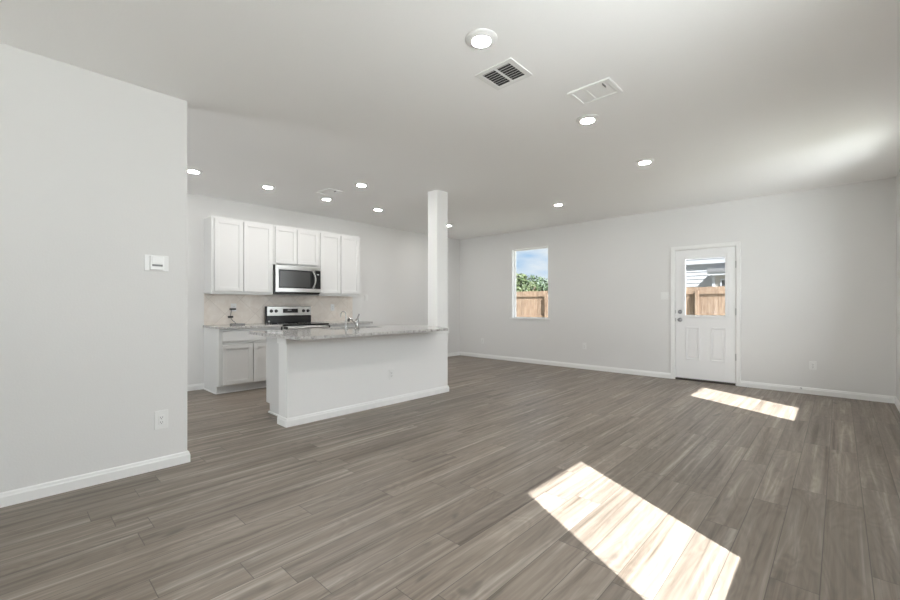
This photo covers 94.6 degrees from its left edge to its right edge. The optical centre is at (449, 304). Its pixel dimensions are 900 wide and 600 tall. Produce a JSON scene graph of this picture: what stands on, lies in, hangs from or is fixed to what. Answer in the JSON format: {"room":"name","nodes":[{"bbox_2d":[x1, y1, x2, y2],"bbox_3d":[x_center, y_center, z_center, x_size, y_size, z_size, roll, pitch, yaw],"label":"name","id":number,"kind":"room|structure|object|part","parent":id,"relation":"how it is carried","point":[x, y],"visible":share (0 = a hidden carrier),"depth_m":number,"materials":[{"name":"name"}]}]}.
{"room":"empty living room","nodes":[
{"label":"empty living room","id":0,"kind":"room"},
{"bbox_2d":[0,43,186,492],"bbox_3d":[-4.066,-0.178,1.028,0.120,2.740,5.938,0,0,43],"label":"wall","id":1,"kind":"structure","parent":0,"point":[93,166],"depth_m":2.73,"materials":[{"name":"white paint"}]},
{"bbox_2d":[0,450,189,507],"bbox_3d":[-4.056,1.149,1.029,0.135,0.085,5.953,0,0,43],"label":"baseboard","id":2,"kind":"structure","parent":1,"relation":"attached to","point":[16,496],"depth_m":2.73,"materials":[{"name":"white paint"}]},
{"bbox_2d":[144,255,167,271],"bbox_3d":[-2.116,-0.302,2.999,0.030,0.114,0.147,0,0,43],"label":"thermostat","id":3,"kind":"object","parent":1,"relation":"attached to","point":[151,262],"visible":1,"depth_m":2.98,"materials":[{"name":"white plastic"}]},
{"bbox_2d":[154,409,167,429],"bbox_3d":[-2.103,0.836,3.028,0.010,0.135,0.084,0,0,43],"label":"wall outlet","id":4,"kind":"object","parent":1,"relation":"attached to","point":[160,417],"visible":1,"depth_m":3.02,"materials":[{"name":"white plastic"}]},
{"bbox_2d":[159,415,163,424],"bbox_3d":[-2.102,0.836,3.026,0.005,0.068,0.034,0,0,43],"label":"receptacle","id":5,"kind":"object","parent":4,"relation":"attached to","point":[161,417],"depth_m":3.02,"materials":[{"name":"grey plastic"}]},
{"bbox_2d":[187,193,459,384],"bbox_3d":[-3.362,-0.178,6.137,0.140,2.740,10.354,0,0,43],"label":"wall","id":6,"kind":"structure","parent":0,"point":[393,262],"depth_m":7.97,"materials":[{"name":"white paint"}]},
{"bbox_2d":[204,215,272,294],"bbox_3d":[-3.077,-0.687,6.078,0.356,1.068,0.845,0,0,43],"label":"upper cabinet","id":7,"kind":"object","parent":6,"relation":"attached to","point":[238,254],"visible":1,"depth_m":5.90,"materials":[{"name":"white paint"}]},
{"bbox_3d":[-3.093,-0.690,5.815,0.019,0.994,0.371,0,0,43],"label":"door","id":8,"kind":"part","parent":7,"relation":"part of","materials":[{"name":"white paint"}]},
{"bbox_3d":[-3.094,-0.690,5.816,0.014,0.898,0.275,0,0,43],"label":"door panel","id":9,"kind":"part","parent":7,"relation":"part of","materials":[{"name":"white paint"}]},
{"bbox_3d":[-2.818,-0.690,6.108,0.019,0.994,0.408,0,0,43],"label":"door","id":10,"kind":"part","parent":7,"relation":"part of","materials":[{"name":"white paint"}]},
{"bbox_3d":[-2.820,-0.690,6.109,0.014,0.898,0.312,0,0,43],"label":"door panel","id":11,"kind":"part","parent":7,"relation":"part of","materials":[{"name":"white paint"}]},
{"bbox_2d":[204,294,352,324],"bbox_3d":[-2.647,0.068,6.789,0.008,0.442,2.460,0,0,43],"label":"backsplash","id":12,"kind":"structure","parent":6,"relation":"attached to","point":[250,309],"depth_m":6.46,"materials":[{"name":"beige tile"}]},
{"bbox_2d":[273,224,318,266],"bbox_3d":[-2.529,-0.917,6.663,0.356,0.607,0.754,0,0,43],"label":"upper cabinet","id":13,"kind":"object","parent":6,"relation":"attached to","point":[293,246],"visible":0.94,"depth_m":6.52,"materials":[{"name":"white paint"}]},
{"bbox_3d":[-2.532,-0.913,6.413,0.019,0.547,0.337,0,0,43],"label":"door","id":14,"kind":"part","parent":13,"relation":"part of","materials":[{"name":"white paint"}]},
{"bbox_3d":[-2.533,-0.913,6.414,0.014,0.451,0.241,0,0,43],"label":"door panel","id":15,"kind":"part","parent":13,"relation":"part of","materials":[{"name":"white paint"}]},
{"bbox_2d":[273,264,320,294],"bbox_3d":[-2.487,-0.390,6.624,0.446,0.440,0.746,0,0,43],"label":"microwave","id":16,"kind":"object","parent":13,"relation":"attached to","point":[287,279],"visible":0.98,"depth_m":6.49,"materials":[{"name":"silver metal"}]},
{"bbox_3d":[-2.408,-0.377,6.485,0.026,0.353,0.643,0,0,43],"label":"door","id":17,"kind":"part","parent":16,"relation":"part of","materials":[{"name":"silver metal"}]},
{"bbox_3d":[-2.394,-0.401,6.500,0.018,0.285,0.596,0,0,43],"label":"door glass","id":18,"kind":"part","parent":16,"relation":"part of","materials":[{"name":"black glass"}]},
{"bbox_3d":[-2.154,-0.406,6.757,0.024,0.295,0.096,0,0,43],"label":"control panel","id":19,"kind":"part","parent":16,"relation":"part of","materials":[{"name":"black plastic"}]},
{"bbox_3d":[-2.284,-0.913,6.677,0.019,0.547,0.363,0,0,43],"label":"door","id":20,"kind":"part","parent":13,"relation":"part of","materials":[{"name":"white paint"}]},
{"bbox_3d":[-2.286,-0.913,6.678,0.014,0.451,0.267,0,0,43],"label":"door panel","id":21,"kind":"part","parent":13,"relation":"part of","materials":[{"name":"white paint"}]},
{"bbox_2d":[187,352,459,390],"bbox_3d":[-3.306,1.149,6.084,0.015,0.085,10.354,0,0,43],"label":"baseboard","id":22,"kind":"structure","parent":6,"relation":"attached to","point":[192,387],"depth_m":5.84,"materials":[{"name":"white paint"}]},
{"bbox_2d":[318,231,359,295],"bbox_3d":[-1.993,-0.687,7.234,0.356,1.068,0.808,0,0,43],"label":"upper cabinet","id":23,"kind":"object","parent":6,"relation":"attached to","point":[339,254],"visible":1,"depth_m":7.09,"materials":[{"name":"white paint"}]},
{"bbox_3d":[-2.006,-0.690,6.974,0.019,0.994,0.372,0,0,43],"label":"door","id":24,"kind":"part","parent":23,"relation":"part of","materials":[{"name":"white paint"}]},
{"bbox_3d":[-2.007,-0.690,6.976,0.014,0.898,0.276,0,0,43],"label":"door panel","id":25,"kind":"part","parent":23,"relation":"part of","materials":[{"name":"white paint"}]},
{"bbox_3d":[-1.742,-0.690,7.255,0.019,0.994,0.370,0,0,43],"label":"door","id":26,"kind":"part","parent":23,"relation":"part of","materials":[{"name":"white paint"}]},
{"bbox_3d":[-1.744,-0.690,7.256,0.014,0.898,0.274,0,0,43],"label":"door panel","id":27,"kind":"part","parent":23,"relation":"part of","materials":[{"name":"white paint"}]},
{"bbox_2d":[279,333,447,417],"bbox_3d":[-0.878,0.755,4.946,0.183,0.874,2.280,0,0,43],"label":"wall","id":28,"kind":"structure","parent":0,"point":[314,377],"depth_m":4.63,"materials":[{"name":"white paint"}]},
{"bbox_2d":[277,385,448,427],"bbox_3d":[-0.872,1.149,4.941,0.198,0.085,2.310,0,0,43],"label":"baseboard","id":29,"kind":"structure","parent":28,"relation":"attached to","point":[298,420],"depth_m":4.61,"materials":[{"name":"white paint"}]},
{"bbox_2d":[277,328,448,343],"bbox_3d":[-0.872,0.351,4.941,0.199,0.065,2.312,0,0,43],"label":"trim","id":30,"kind":"structure","parent":28,"relation":"attached to","point":[279,340],"depth_m":4.55,"materials":[{"name":"white paint"}]},
{"bbox_2d":[389,369,393,378],"bbox_3d":[-0.704,0.832,4.991,0.010,0.116,0.072,0,0,43],"label":"wall outlet","id":31,"kind":"object","parent":28,"relation":"attached to","point":[391,371],"visible":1,"depth_m":4.99,"materials":[{"name":"white plastic"}]},
{"bbox_2d":[428,190,447,327],"bbox_3d":[-0.167,-0.615,5.704,0.183,1.866,0.203,0,0,43],"label":"support column","id":32,"kind":"structure","parent":28,"relation":"on","point":[437,199],"depth_m":5.63,"materials":[{"name":"white paint"}]},
{"bbox_2d":[0,355,899,599],"bbox_3d":[-1.412,1.252,2.938,7.361,0.120,12.634,0,0,43],"label":"floor","id":33,"kind":"structure","parent":0,"point":[518,480],"depth_m":2.51,"materials":[{"name":"wood"}]},
{"bbox_2d":[203,327,280,394],"bbox_3d":[-2.983,0.756,5.984,0.621,0.872,0.854,0,0,43],"label":"base cabinet","id":34,"kind":"object","parent":33,"relation":"on","point":[234,359],"visible":0.73,"depth_m":5.68,"materials":[{"name":"white paint"}]},
{"bbox_3d":[-3.009,1.183,6.008,0.520,0.018,0.854,0,0,43],"label":"shoe molding","id":35,"kind":"part","parent":34,"relation":"part of","materials":[{"name":"white paint"}]},
{"bbox_3d":[-2.887,0.803,5.647,0.019,0.538,0.391,0,0,43],"label":"door","id":36,"kind":"part","parent":34,"relation":"part of","materials":[{"name":"white paint"}]},
{"bbox_3d":[-2.888,0.803,5.649,0.014,0.442,0.295,0,0,43],"label":"door panel","id":37,"kind":"part","parent":34,"relation":"part of","materials":[{"name":"white paint"}]},
{"bbox_2d":[203,323,282,328],"bbox_3d":[-2.971,0.304,5.973,0.635,0.030,0.860,0,0,43],"label":"countertop","id":38,"kind":"structure","parent":34,"relation":"on","point":[262,325],"depth_m":5.84,"materials":[{"name":"grey stone"}]},
{"bbox_2d":[230,323,244,325],"bbox_3d":[-3.033,0.276,5.928,0.115,0.026,0.170,0,0,43],"label":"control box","id":39,"kind":"object","parent":38,"relation":"on","point":[232,324],"visible":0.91,"depth_m":5.89,"materials":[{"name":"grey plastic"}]},
{"bbox_3d":[-2.756,0.423,5.786,0.019,0.134,0.772,0,0,43],"label":"drawer","id":40,"kind":"part","parent":34,"relation":"part of","materials":[{"name":"white paint"}]},
{"bbox_3d":[-2.619,0.803,5.933,0.019,0.538,0.369,0,0,43],"label":"door","id":41,"kind":"part","parent":34,"relation":"part of","materials":[{"name":"white paint"}]},
{"bbox_3d":[-2.620,0.803,5.935,0.014,0.442,0.273,0,0,43],"label":"door panel","id":42,"kind":"part","parent":34,"relation":"part of","materials":[{"name":"white paint"}]},
{"bbox_2d":[266,336,278,415],"bbox_3d":[-1.151,0.755,5.210,0.570,0.873,2.074,0,0,43],"label":"base cabinet","id":43,"kind":"object","parent":33,"relation":"on","point":[272,347],"visible":0.16,"depth_m":4.55,"materials":[{"name":"white paint"}]},
{"bbox_2d":[248,325,447,339],"bbox_3d":[-1.042,0.302,4.909,1.165,0.031,2.143,0,0,43],"label":"countertop","id":44,"kind":"structure","parent":43,"relation":"on","point":[336,332],"depth_m":4.49,"materials":[{"name":"grey stone"}]},
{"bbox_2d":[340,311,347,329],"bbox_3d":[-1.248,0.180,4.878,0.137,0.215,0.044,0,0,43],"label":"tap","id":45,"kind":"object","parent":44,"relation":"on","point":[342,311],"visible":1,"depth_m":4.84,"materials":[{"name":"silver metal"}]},
{"bbox_2d":[347,314,359,328],"bbox_3d":[-1.165,0.196,5.021,0.219,0.181,0.067,0,0,43],"label":"faucet","id":46,"kind":"object","parent":44,"relation":"on","point":[356,322],"visible":0.94,"depth_m":4.96,"materials":[{"name":"silver metal"}]},
{"bbox_2d":[265,306,329,329],"bbox_3d":[-2.389,0.607,6.532,0.699,1.170,0.750,0,0,43],"label":"range","id":47,"kind":"object","parent":33,"relation":"on","point":[290,317],"visible":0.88,"depth_m":6.61,"materials":[{"name":"silver metal"}]},
{"bbox_3d":[-2.595,0.230,6.731,0.018,0.111,0.735,0,0,43],"label":"vent panel","id":48,"kind":"part","parent":47,"relation":"part of","materials":[{"name":"black metal"}]},
{"bbox_3d":[-2.597,0.098,6.737,0.010,0.144,0.733,0,0,43],"label":"control panel","id":49,"kind":"part","parent":47,"relation":"part of","materials":[{"name":"silver metal"}]},
{"bbox_2d":[267,322,328,325],"bbox_3d":[-2.407,0.299,6.551,0.627,0.023,0.747,0,0,43],"label":"cooktop","id":50,"kind":"object","parent":47,"relation":"in","point":[280,323],"depth_m":6.45,"materials":[{"name":"black glass"}]},
{"bbox_3d":[-2.198,0.628,6.355,0.030,0.627,0.739,0,0,43],"label":"oven door","id":51,"kind":"part","parent":47,"relation":"part of","materials":[{"name":"silver metal"}]},
{"bbox_3d":[-2.145,0.339,6.305,0.028,0.028,0.675,0,0,43],"label":"handle","id":52,"kind":"part","parent":47,"relation":"part of","materials":[{"name":"silver metal"}]},
{"bbox_2d":[330,323,369,327],"bbox_3d":[-1.892,0.756,7.148,0.621,0.872,0.840,0,0,43],"label":"base cabinet","id":53,"kind":"object","parent":33,"relation":"on","point":[366,324],"visible":0.07,"depth_m":6.94,"materials":[{"name":"white paint"}]},
{"bbox_2d":[319,321,372,324],"bbox_3d":[-1.868,0.304,7.149,0.635,0.030,0.855,0,0,43],"label":"countertop","id":54,"kind":"structure","parent":53,"relation":"on","point":[329,322],"depth_m":6.91,"materials":[{"name":"grey stone"}]},
{"bbox_2d":[0,0,899,239],"bbox_3d":[-1.412,-1.623,2.938,7.361,0.150,12.634,0,0,43],"label":"ceiling","id":55,"kind":"structure","parent":0,"point":[729,100],"depth_m":3.01,"materials":[{"name":"white paint"}]},
{"bbox_2d":[187,168,202,173],"bbox_3d":[-2.953,-1.538,4.781,0.186,0.021,0.186,0,0,43],"label":"recessed light","id":56,"kind":"object","parent":55,"relation":"in","point":[191,170],"visible":0.95,"depth_m":4.75,"materials":[{"name":"white plastic"}]},
{"bbox_2d":[260,184,275,188],"bbox_3d":[-2.376,-1.538,5.419,0.186,0.021,0.186,0,0,43],"label":"recessed light","id":57,"kind":"object","parent":55,"relation":"in","point":[267,186],"visible":1,"depth_m":5.38,"materials":[{"name":"white"}]},
{"bbox_2d":[320,197,332,200],"bbox_3d":[-1.796,-1.538,6.038,0.186,0.021,0.186,0,0,43],"label":"recessed light","id":58,"kind":"object","parent":55,"relation":"in","point":[321,198],"visible":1,"depth_m":6.00,"materials":[{"name":"white plastic"}]},
{"bbox_2d":[316,188,343,195],"bbox_3d":[-1.638,-1.540,5.687,0.320,0.016,0.247,0,0,43],"label":"ceiling vent","id":59,"kind":"object","parent":55,"relation":"in","point":[329,192],"visible":1,"depth_m":5.68,"materials":[{"name":"white metal"}]},
{"bbox_2d":[354,182,368,186],"bbox_3d":[-1.136,-1.538,5.324,0.186,0.021,0.186,0,0,43],"label":"recessed light","id":60,"kind":"object","parent":55,"relation":"in","point":[360,184],"visible":1,"depth_m":5.28,"materials":[{"name":"white plastic"}]},
{"bbox_2d":[372,208,383,210],"bbox_3d":[-1.163,-1.538,6.701,0.186,0.021,0.186,0,0,43],"label":"recessed light","id":61,"kind":"object","parent":55,"relation":"in","point":[375,209],"visible":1,"depth_m":6.66,"materials":[{"name":"white"}]},
{"bbox_2d":[465,28,496,49],"bbox_3d":[0.182,-1.538,2.417,0.186,0.021,0.186,0,0,43],"label":"recessed light","id":62,"kind":"object","parent":55,"relation":"in","point":[481,38],"visible":1,"depth_m":2.39,"materials":[{"name":"white plastic"}]},
{"bbox_2d":[475,57,532,89],"bbox_3d":[0.361,-1.544,2.790,0.294,0.009,0.260,0,0,43],"label":"ceiling vent","id":63,"kind":"object","parent":55,"relation":"in","point":[507,72],"visible":1,"depth_m":2.79,"materials":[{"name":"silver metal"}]},
{"bbox_2d":[552,202,564,205],"bbox_3d":[1.663,-1.538,6.367,0.186,0.021,0.186,0,0,43],"label":"recessed light","id":64,"kind":"object","parent":55,"relation":"in","point":[559,203],"visible":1,"depth_m":6.33,"materials":[{"name":"white"}]},
{"bbox_2d":[576,114,598,124],"bbox_3d":[1.144,-1.538,3.458,0.186,0.021,0.186,0,0,43],"label":"recessed light","id":65,"kind":"object","parent":55,"relation":"in","point":[587,118],"visible":1,"depth_m":3.42,"materials":[{"name":"white plastic"}]},
{"bbox_2d":[567,77,622,105],"bbox_3d":[1.050,-1.540,3.015,0.309,0.016,0.249,0,0,43],"label":"ceiling vent","id":66,"kind":"object","parent":55,"relation":"in","point":[604,88],"visible":1,"depth_m":3.00,"materials":[{"name":"white metal"}]},
{"bbox_2d":[635,158,653,164],"bbox_3d":[2.099,-1.538,4.475,0.186,0.021,0.186,0,0,43],"label":"recessed light","id":67,"kind":"object","parent":55,"relation":"in","point":[646,160],"visible":1,"depth_m":4.44,"materials":[{"name":"white plastic"}]},
{"bbox_2d":[460,177,895,395],"bbox_3d":[2.860,-0.178,7.495,7.361,2.740,0.140,0,0,43],"label":"wall","id":68,"kind":"structure","parent":0,"point":[818,265],"depth_m":6.06,"materials":[{"name":"white paint"}]},
{"bbox_2d":[510,246,549,319],"bbox_3d":[1.670,-0.444,8.587,0.951,1.472,0.165,0,0,43],"label":"window","id":69,"kind":"structure","parent":68,"relation":"in","point":[540,247],"depth_m":8.85,"materials":[{"name":"white paint"}]},
{"bbox_3d":[1.653,0.282,8.568,0.951,0.020,0.115,0,0,43],"label":"sill","id":70,"kind":"part","parent":69,"relation":"part of","materials":[{"name":"white paint"}]},
{"bbox_2d":[661,292,668,299],"bbox_3d":[3.507,-0.148,6.787,0.116,0.118,0.009,0,0,43],"label":"light switch","id":71,"kind":"object","parent":68,"relation":"attached to","point":[664,295],"visible":1,"depth_m":6.79,"materials":[{"name":"white plastic"}]},
{"bbox_2d":[460,352,895,403],"bbox_3d":[2.807,1.149,7.438,7.081,0.085,0.015,0,0,43],"label":"baseboard","id":72,"kind":"structure","parent":68,"relation":"attached to","point":[806,390],"depth_m":6.04,"materials":[{"name":"white paint"}]},
{"bbox_2d":[671,241,740,385],"bbox_3d":[3.946,0.131,6.433,0.938,2.123,0.184,0,0,43],"label":"door","id":73,"kind":"structure","parent":68,"relation":"in","point":[704,348],"depth_m":6.38,"materials":[{"name":"white paint"}]},
{"bbox_3d":[3.807,0.603,6.519,0.200,0.518,0.015,0,0,43],"label":"raised panel","id":74,"kind":"part","parent":73,"relation":"part of","materials":[{"name":"white paint"}]},
{"bbox_3d":[3.927,-0.283,6.406,0.631,0.980,0.017,0,0,43],"label":"glass frame","id":75,"kind":"part","parent":73,"relation":"part of","materials":[{"name":"clear glass"}]},
{"bbox_3d":[4.057,0.603,6.285,0.202,0.518,0.015,0,0,43],"label":"raised panel","id":76,"kind":"part","parent":73,"relation":"part of","materials":[{"name":"white paint"}]},
{"bbox_2d":[809,361,815,369],"bbox_3d":[4.838,0.808,5.538,0.072,0.116,0.010,0,0,43],"label":"wall outlet","id":77,"kind":"object","parent":68,"relation":"attached to","point":[812,364],"visible":1,"depth_m":5.54,"materials":[{"name":"white plastic"}]},
{"bbox_2d":[896,170,899,401],"bbox_3d":[1.221,-0.178,0.468,0.140,2.740,12.354,0,0,43],"label":"wall","id":78,"kind":"structure","parent":0,"point":[898,174],"depth_m":4.83,"materials":[{"name":"white paint"}]},
{"bbox_2d":[895,397,899,411],"bbox_3d":[1.165,1.149,0.521,0.015,0.085,12.354,0,0,43],"label":"baseboard","id":79,"kind":"structure","parent":78,"relation":"attached to","point":[897,403],"depth_m":4.77,"materials":[{"name":"white paint"}]},
{"label":"outside","id":80,"kind":"structure","parent":0,"visible":0},
{"bbox_3d":[10.146,1.542,14.476,85.000,0.300,85.000,0,0,43],"label":"ground","id":81,"kind":"structure","parent":80,"visible":0},
{"bbox_2d":[516,273,541,291],"bbox_3d":[3.889,-0.275,23.791,2.717,3.346,2.228,0,0,0],"label":"tree","id":82,"kind":"object","parent":81,"relation":"on","point":[522,284],"visible":0.3,"depth_m":23.50,"materials":[{"name":"green plant"}]},
{"bbox_2d":[527,275,547,290],"bbox_3d":[6.078,-0.303,27.243,2.812,3.403,2.921,0,0,43],"label":"tree","id":83,"kind":"object","parent":81,"relation":"on","point":[539,283],"visible":0.19,"depth_m":26.92,"materials":[{"name":"green plant"}]},
{"bbox_2d":[516,286,724,317],"bbox_3d":[4.757,0.439,13.832,20.018,1.906,0.148,0,0,43],"label":"wooden fence","id":84,"kind":"object","parent":81,"relation":"on","point":[699,300],"visible":0.04,"depth_m":11.89,"materials":[{"name":"brown wood"}]},
{"bbox_3d":[4.775,0.427,13.865,20.000,0.090,0.040,0,0,43],"label":"rail","id":85,"kind":"part","parent":84,"relation":"part of","materials":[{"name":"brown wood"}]},
{"bbox_3d":[3.475,0.492,14.994,0.090,1.800,0.090,0,0,43],"label":"post","id":86,"kind":"part","parent":84,"relation":"part of","materials":[{"name":"brown wood"}]},
{"bbox_3d":[4.775,-0.406,13.865,20.000,0.195,0.040,0,0,43],"label":"rail","id":87,"kind":"part","parent":84,"relation":"part of","materials":[{"name":"brown wood"}]},
{"bbox_3d":[6.970,0.492,11.717,0.090,1.800,0.090,0,0,43],"label":"post","id":88,"kind":"part","parent":84,"relation":"part of","materials":[{"name":"brown wood"}]},
{"bbox_2d":[686,257,724,286],"bbox_3d":[14.749,-1.008,18.289,13.100,4.800,9.540,0,0,43],"label":"house","id":89,"kind":"structure","parent":81,"relation":"on","point":[700,272],"depth_m":17.35,"materials":[{"name":"grey"}]}
]}

